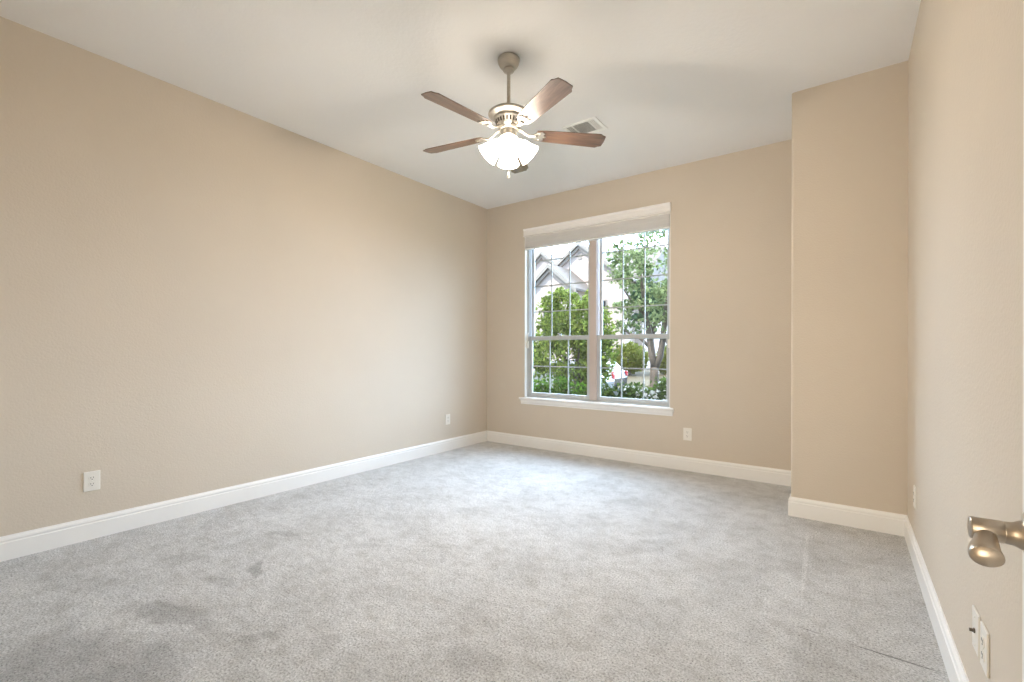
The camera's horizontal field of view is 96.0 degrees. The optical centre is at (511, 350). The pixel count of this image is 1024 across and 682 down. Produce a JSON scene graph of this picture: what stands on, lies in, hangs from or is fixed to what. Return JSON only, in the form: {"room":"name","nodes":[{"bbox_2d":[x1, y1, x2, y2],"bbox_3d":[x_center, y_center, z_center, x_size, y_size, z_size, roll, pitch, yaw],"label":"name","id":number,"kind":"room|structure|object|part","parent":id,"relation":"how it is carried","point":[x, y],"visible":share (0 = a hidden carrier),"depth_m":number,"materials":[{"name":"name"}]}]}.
{"room":"empty bedroom","nodes":[
{"label":"empty bedroom","id":0,"kind":"room"},
{"bbox_2d":[0,16,486,536],"bbox_3d":[-1.744,-0.351,4.356,0.160,3.094,4.902,0,0,36],"label":"wall","id":1,"kind":"structure","parent":0,"point":[199,294],"depth_m":3.41,"materials":[{"name":"beige paint"}]},
{"bbox_2d":[83,470,99,491],"bbox_3d":[-2.673,0.828,2.934,0.009,0.124,0.081,0,0,36],"label":"wall outlet","id":2,"kind":"object","parent":1,"relation":"attached to","point":[91,480],"visible":1,"depth_m":2.93,"materials":[{"name":"white plastic"}]},
{"bbox_2d":[89,475,95,480],"bbox_3d":[-2.671,0.808,2.933,0.002,0.029,0.033,0,0,36],"label":"receptacle","id":3,"kind":"object","parent":2,"relation":"attached to","point":[91,477],"depth_m":2.93,"materials":[{"name":"white plastic"}]},
{"bbox_2d":[0,430,486,561],"bbox_3d":[-1.723,1.127,4.239,0.016,0.138,4.742,0,0,36],"label":"baseboard","id":4,"kind":"structure","parent":1,"relation":"attached to","point":[12,546],"depth_m":3.40,"materials":[{"name":"white paint"}]},
{"bbox_2d":[445,414,449,424],"bbox_3d":[-0.773,0.824,5.553,0.009,0.124,0.081,0,0,36],"label":"wall outlet","id":5,"kind":"object","parent":1,"relation":"attached to","point":[447,416],"visible":1,"depth_m":5.55,"materials":[{"name":"white plastic"}]},
{"bbox_2d":[0,0,920,208],"bbox_3d":[-0.459,-1.970,1.789,5.250,0.150,7.552,0,0,36],"label":"ceiling","id":6,"kind":"structure","parent":0,"point":[671,83],"depth_m":3.01,"materials":[{"name":"paint"}]},
{"bbox_2d":[421,52,605,178],"bbox_3d":[-0.056,-1.505,2.977,1.245,0.778,1.238,0,0,36],"label":"ceiling fan","id":7,"kind":"object","parent":6,"relation":"hanging from","point":[515,153],"visible":1,"depth_m":2.93,"materials":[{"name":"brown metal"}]},
{"bbox_3d":[-0.394,-1.411,3.167,0.474,0.006,0.136,0,12,26],"label":"blade","id":8,"kind":"part","parent":7,"relation":"part of","materials":[{"name":"brown wood"}]},
{"bbox_3d":[-0.309,-1.411,2.689,0.136,0.006,0.474,17,11,43],"label":"blade","id":9,"kind":"part","parent":7,"relation":"part of","materials":[{"name":"brown wood"}]},
{"bbox_3d":[-0.117,-1.311,2.985,0.130,0.148,0.148,-44,0,0],"label":"lamp shade","id":10,"kind":"part","parent":7,"relation":"part of","materials":[{"name":"white glass"}]},
{"bbox_3d":[-0.024,-1.311,3.081,0.148,0.148,0.130,0,-44,-1],"label":"lamp shade","id":11,"kind":"part","parent":7,"relation":"part of","materials":[{"name":"white glass"}]},
{"bbox_3d":[-0.022,-1.311,2.891,0.148,0.148,0.130,0,44,-1],"label":"lamp shade","id":12,"kind":"part","parent":7,"relation":"part of","materials":[{"name":"white glass"}]},
{"bbox_3d":[-0.022,-1.322,2.903,0.050,0.050,0.074,0,44,-1],"label":"bulb","id":13,"kind":"part","parent":7,"relation":"part of","materials":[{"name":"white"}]},
{"bbox_3d":[0.035,-1.410,3.395,0.136,0.006,0.474,-12,-2,8],"label":"blade","id":14,"kind":"part","parent":7,"relation":"part of","materials":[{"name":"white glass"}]},
{"bbox_3d":[0.072,-1.311,2.987,0.130,0.148,0.148,44,0,0],"label":"lamp shade","id":15,"kind":"part","parent":7,"relation":"part of","materials":[{"name":"white glass"}]},
{"bbox_3d":[0.172,-1.410,2.621,0.136,0.006,0.474,14,-6,-27],"label":"blade","id":16,"kind":"part","parent":7,"relation":"part of","materials":[{"name":"brown wood"}]},
{"bbox_3d":[0.384,-1.409,3.058,0.474,0.006,0.136,0,-12,-10],"label":"blade","id":17,"kind":"part","parent":7,"relation":"part of","materials":[{"name":"brown wood"}]},
{"bbox_2d":[562,117,607,132],"bbox_3d":[0.615,-1.889,3.905,0.313,0.008,0.240,0,0,36],"label":"ceiling vent","id":18,"kind":"object","parent":6,"relation":"in","point":[591,125],"visible":0.77,"depth_m":3.88,"materials":[{"name":"white metal"}]},
{"bbox_2d":[0,441,949,681],"bbox_3d":[-0.465,1.259,1.789,5.250,0.120,7.552,0,0,36],"label":"floor","id":19,"kind":"structure","parent":0,"point":[487,561],"depth_m":2.33,"materials":[{"name":"grey carpet"}]},
{"bbox_2d":[487,139,791,470],"bbox_3d":[1.418,-0.344,4.991,4.212,3.094,0.160,0,0,36],"label":"wall","id":20,"kind":"structure","parent":0,"point":[731,214],"depth_m":4.55,"materials":[{"name":"beige paint"}]},
{"bbox_2d":[519,397,673,415],"bbox_3d":[0.889,0.624,5.289,1.920,0.085,0.096,0,0,36],"label":"sill","id":21,"kind":"structure","parent":20,"relation":"attached to","point":[617,407],"depth_m":5.17,"materials":[{"name":"white paint"}]},
{"bbox_2d":[524,229,669,407],"bbox_3d":[0.936,-0.458,5.331,1.812,2.120,0.147,0,0,36],"label":"window","id":22,"kind":"structure","parent":20,"relation":"in","point":[594,337],"depth_m":5.31,"materials":[{"name":"white paint"}]},
{"bbox_3d":[0.572,0.191,5.605,0.847,0.750,0.030,0,0,36],"label":"sash","id":23,"kind":"part","parent":22,"relation":"part of","materials":[{"name":"white plastic"}]},
{"bbox_3d":[0.596,-0.811,5.635,0.827,1.355,0.030,0,0,36],"label":"sash","id":24,"kind":"part","parent":22,"relation":"part of","materials":[{"name":"clear glass"}]},
{"bbox_2d":[523,202,670,249],"bbox_3d":[0.898,-1.397,5.278,1.826,0.254,0.079,0,0,36],"label":"window blind","id":25,"kind":"object","parent":22,"relation":"attached to","point":[656,217],"visible":1,"depth_m":5.18,"materials":[{"name":"white fabric"}]},
{"bbox_3d":[0.905,-1.279,5.287,1.794,0.018,0.051,0,0,36],"label":"rail","id":26,"kind":"part","parent":25,"relation":"part of","materials":[{"name":"white plastic"}]},
{"bbox_3d":[1.322,0.193,5.061,0.832,0.750,0.030,0,0,36],"label":"sash","id":27,"kind":"part","parent":22,"relation":"part of","materials":[{"name":"white plastic"}]},
{"bbox_3d":[1.346,-0.810,5.091,0.812,1.355,0.030,0,0,36],"label":"sash","id":28,"kind":"part","parent":22,"relation":"part of","materials":[{"name":"clear glass"}]},
{"bbox_2d":[487,430,790,485],"bbox_3d":[1.100,1.133,5.111,3.562,0.138,0.016,0,0,36],"label":"baseboard","id":29,"kind":"structure","parent":20,"relation":"attached to","point":[719,468],"depth_m":4.82,"materials":[{"name":"white paint"}]},
{"bbox_2d":[683,428,691,440],"bbox_3d":[1.763,0.837,4.634,0.081,0.124,0.009,0,0,36],"label":"wall outlet","id":30,"kind":"object","parent":20,"relation":"attached to","point":[687,432],"visible":1,"depth_m":4.63,"materials":[{"name":"white plastic"}]},
{"bbox_2d":[791,61,907,514],"bbox_3d":[2.603,-0.342,3.541,0.710,3.214,0.916,0,0,36],"label":"wall","id":31,"kind":"structure","parent":0,"point":[849,276],"depth_m":3.17,"materials":[{"name":"beige paint"}]},
{"bbox_2d":[788,496,905,535],"bbox_3d":[2.295,1.136,3.186,0.666,0.138,0.016,0,0,36],"label":"baseboard","id":32,"kind":"structure","parent":31,"relation":"attached to","point":[856,517],"depth_m":3.17,"materials":[{"name":"white paint"}]},
{"bbox_2d":[907,0,1023,681],"bbox_3d":[1.760,-0.343,1.740,0.160,3.094,5.022,0,0,36],"label":"wall","id":33,"kind":"structure","parent":0,"point":[965,440],"depth_m":1.51,"materials":[{"name":"beige paint"}]},
{"bbox_2d":[913,485,915,509],"bbox_3d":[2.311,0.838,2.646,0.009,0.124,0.081,0,0,36],"label":"wall outlet","id":34,"kind":"object","parent":33,"relation":"attached to","point":[914,487],"visible":1,"depth_m":2.63,"materials":[{"name":"white plastic"}]},
{"bbox_2d":[904,515,968,681],"bbox_3d":[1.422,1.134,1.429,0.016,0.138,3.886,0,0,36],"label":"baseboard","id":35,"kind":"structure","parent":33,"relation":"attached to","point":[956,672],"depth_m":1.95,"materials":[{"name":"white paint"}]},
{"bbox_2d":[969,605,980,657],"bbox_3d":[1.396,0.845,1.395,0.019,0.124,0.081,0,0,36],"label":"cable plate","id":36,"kind":"object","parent":33,"relation":"attached to","point":[975,629],"visible":0.94,"depth_m":1.39,"materials":[{"name":"white plastic"}]},
{"bbox_2d":[980,621,989,678],"bbox_3d":[1.339,0.845,1.308,0.009,0.124,0.081,0,0,36],"label":"wall outlet","id":37,"kind":"object","parent":33,"relation":"attached to","point":[984,635],"visible":1,"depth_m":1.30,"materials":[{"name":"white plastic"}]},
{"bbox_2d":[981,648,984,661],"bbox_3d":[1.337,0.864,1.309,0.002,0.029,0.033,0,0,36],"label":"receptacle","id":38,"kind":"object","parent":37,"relation":"attached to","point":[982,649],"depth_m":1.30,"materials":[{"name":"white plastic"}]},
{"bbox_2d":[981,634,984,648],"bbox_3d":[1.337,0.825,1.309,0.002,0.029,0.033,0,0,36],"label":"receptacle","id":39,"kind":"object","parent":37,"relation":"attached to","point":[982,635],"depth_m":1.31,"materials":[{"name":"white plastic"}]},
{"bbox_3d":[-1.514,-0.350,1.087,4.372,3.094,0.120,0,0,36],"label":"wall","id":40,"kind":"structure","parent":0,"visible":0},
{"bbox_2d":[967,42,1023,681],"bbox_3d":[0.448,0.175,0.311,0.111,2.028,0.860,0,0,36],"label":"door","id":41,"kind":"structure","parent":40,"relation":"in","point":[984,548],"depth_m":0.61,"materials":[{"name":"white paint"}]},
{"bbox_3d":[0.612,0.252,0.600,0.033,0.030,0.085,0,0,41],"label":"lever","id":42,"kind":"part","parent":41,"relation":"part of","materials":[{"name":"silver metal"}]},
{"bbox_3d":[0.656,0.242,0.617,0.062,0.068,0.068,0,0,36],"label":"handle","id":43,"kind":"part","parent":41,"relation":"part of","materials":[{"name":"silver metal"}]},
{"label":"outside","id":44,"kind":"structure","parent":0,"visible":0},
{"bbox_2d":[617,370,665,388],"bbox_3d":[10.204,1.631,43.867,85.000,1.420,37.000,0,0,36],"label":"lawn","id":45,"kind":"structure","parent":44,"point":[638,376],"depth_m":27.02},
{"bbox_2d":[533,242,666,370],"bbox_3d":[4.833,-3.183,36.367,13.100,9.714,13.260,0,0,36],"label":"house","id":46,"kind":"structure","parent":45,"relation":"on","point":[612,293],"depth_m":30.96,"materials":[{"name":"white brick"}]},
{"bbox_2d":[613,341,648,374],"bbox_3d":[7.297,0.493,28.512,2.348,2.289,2.118,0,0,36],"label":"bush","id":47,"kind":"object","parent":45,"relation":"on","point":[632,352],"visible":0.73,"depth_m":27.95,"materials":[{"name":"green plant"}]},
{"bbox_2d":[630,274,663,385],"bbox_3d":[7.333,-1.031,23.893,2.378,5.926,2.556,0,0,-13],"label":"evergreen tree","id":48,"kind":"object","parent":45,"relation":"on","point":[635,316],"visible":0.19,"depth_m":23.68,"materials":[{"name":"green plant"}]},
{"bbox_2d":[656,344,666,374],"bbox_3d":[9.468,0.602,28.031,1.610,2.102,1.612,0,0,-7],"label":"bush","id":49,"kind":"object","parent":45,"relation":"on","point":[664,360],"visible":0.27,"depth_m":27.76,"materials":[{"name":"green plant"}]},
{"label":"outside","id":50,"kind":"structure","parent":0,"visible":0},
{"bbox_3d":[-8.133,1.895,18.595,85.000,0.816,10.647,0,0,36],"label":"lawn","id":51,"kind":"structure","parent":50,"visible":0},
{"bbox_2d":[533,378,554,392],"bbox_3d":[0.403,1.045,6.554,0.517,1.304,0.677,0,0,36],"label":"shrub","id":52,"kind":"object","parent":51,"relation":"on","point":[540,387],"visible":0.09,"depth_m":6.50,"materials":[{"name":"green plant"}]},
{"bbox_2d":[537,375,577,394],"bbox_3d":[0.659,1.019,6.429,0.574,1.368,0.503,0,0,-41],"label":"shrub","id":53,"kind":"object","parent":51,"relation":"on","point":[563,386],"visible":0.15,"depth_m":6.39,"materials":[{"name":"green plant"}]},
{"bbox_2d":[533,286,619,390],"bbox_3d":[1.677,0.076,13.596,2.661,3.855,2.623,0,0,-6],"label":"bush","id":54,"kind":"object","parent":51,"relation":"on","point":[560,319],"visible":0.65,"depth_m":12.91,"materials":[{"name":"green plant"}]},
{"bbox_2d":[569,381,586,394],"bbox_3d":[1.008,1.067,6.437,0.519,1.293,0.624,0,0,36],"label":"shrub","id":55,"kind":"object","parent":51,"relation":"on","point":[582,388],"visible":0.04,"depth_m":6.37,"materials":[{"name":"green plant"}]},
{"bbox_2d":[601,383,628,397],"bbox_3d":[1.331,1.090,6.344,0.564,1.270,0.515,0,0,17],"label":"shrub","id":56,"kind":"object","parent":51,"relation":"on","point":[605,393],"visible":0.06,"depth_m":6.29,"materials":[{"name":"green plant"}]},
{"bbox_2d":[610,382,644,398],"bbox_3d":[1.610,1.075,6.295,0.526,1.321,0.559,0,0,36],"label":"shrub","id":57,"kind":"object","parent":51,"relation":"on","point":[631,389],"visible":0.12,"depth_m":6.23,"materials":[{"name":"green plant"}]},
{"bbox_2d":[626,385,665,399],"bbox_3d":[1.781,1.096,6.138,0.546,1.279,0.556,0,0,-22],"label":"shrub","id":58,"kind":"object","parent":51,"relation":"on","point":[650,394],"visible":0.12,"depth_m":6.09,"materials":[{"name":"green plant"}]},
{"bbox_2d":[650,376,665,400],"bbox_3d":[2.000,1.034,6.074,0.351,1.415,0.485,0,0,36],"label":"shrub","id":59,"kind":"object","parent":51,"relation":"on","point":[661,385],"visible":0.14,"depth_m":6.06,"materials":[{"name":"green plant"}]},
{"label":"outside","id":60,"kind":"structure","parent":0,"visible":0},
{"bbox_3d":[-2.835,2.114,25.898,85.000,0.400,7.400,0,0,36],"label":"street","id":61,"kind":"object","parent":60,"visible":0},
{"bbox_2d":[533,361,614,391],"bbox_3d":[2.206,1.187,20.637,4.384,1.485,2.000,0,0,36],"label":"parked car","id":62,"kind":"object","parent":61,"relation":"on","point":[610,381],"visible":0.1,"depth_m":19.89,"materials":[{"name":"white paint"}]},
{"bbox_2d":[570,360,627,386],"bbox_3d":[3.518,1.190,23.638,4.384,1.485,2.000,0,0,36],"label":"parked car","id":63,"kind":"object","parent":61,"relation":"on","point":[617,372],"visible":0.15,"depth_m":22.50,"materials":[{"name":"grey paint"}]},
{"bbox_2d":[605,229,667,391],"bbox_3d":[6.266,-2.073,19.383,4.910,8.311,4.134,0,0,36],"label":"shade tree","id":64,"kind":"object","parent":61,"relation":"on","point":[660,292],"visible":0.37,"depth_m":19.49,"materials":[{"name":"green plant"}]}
]}

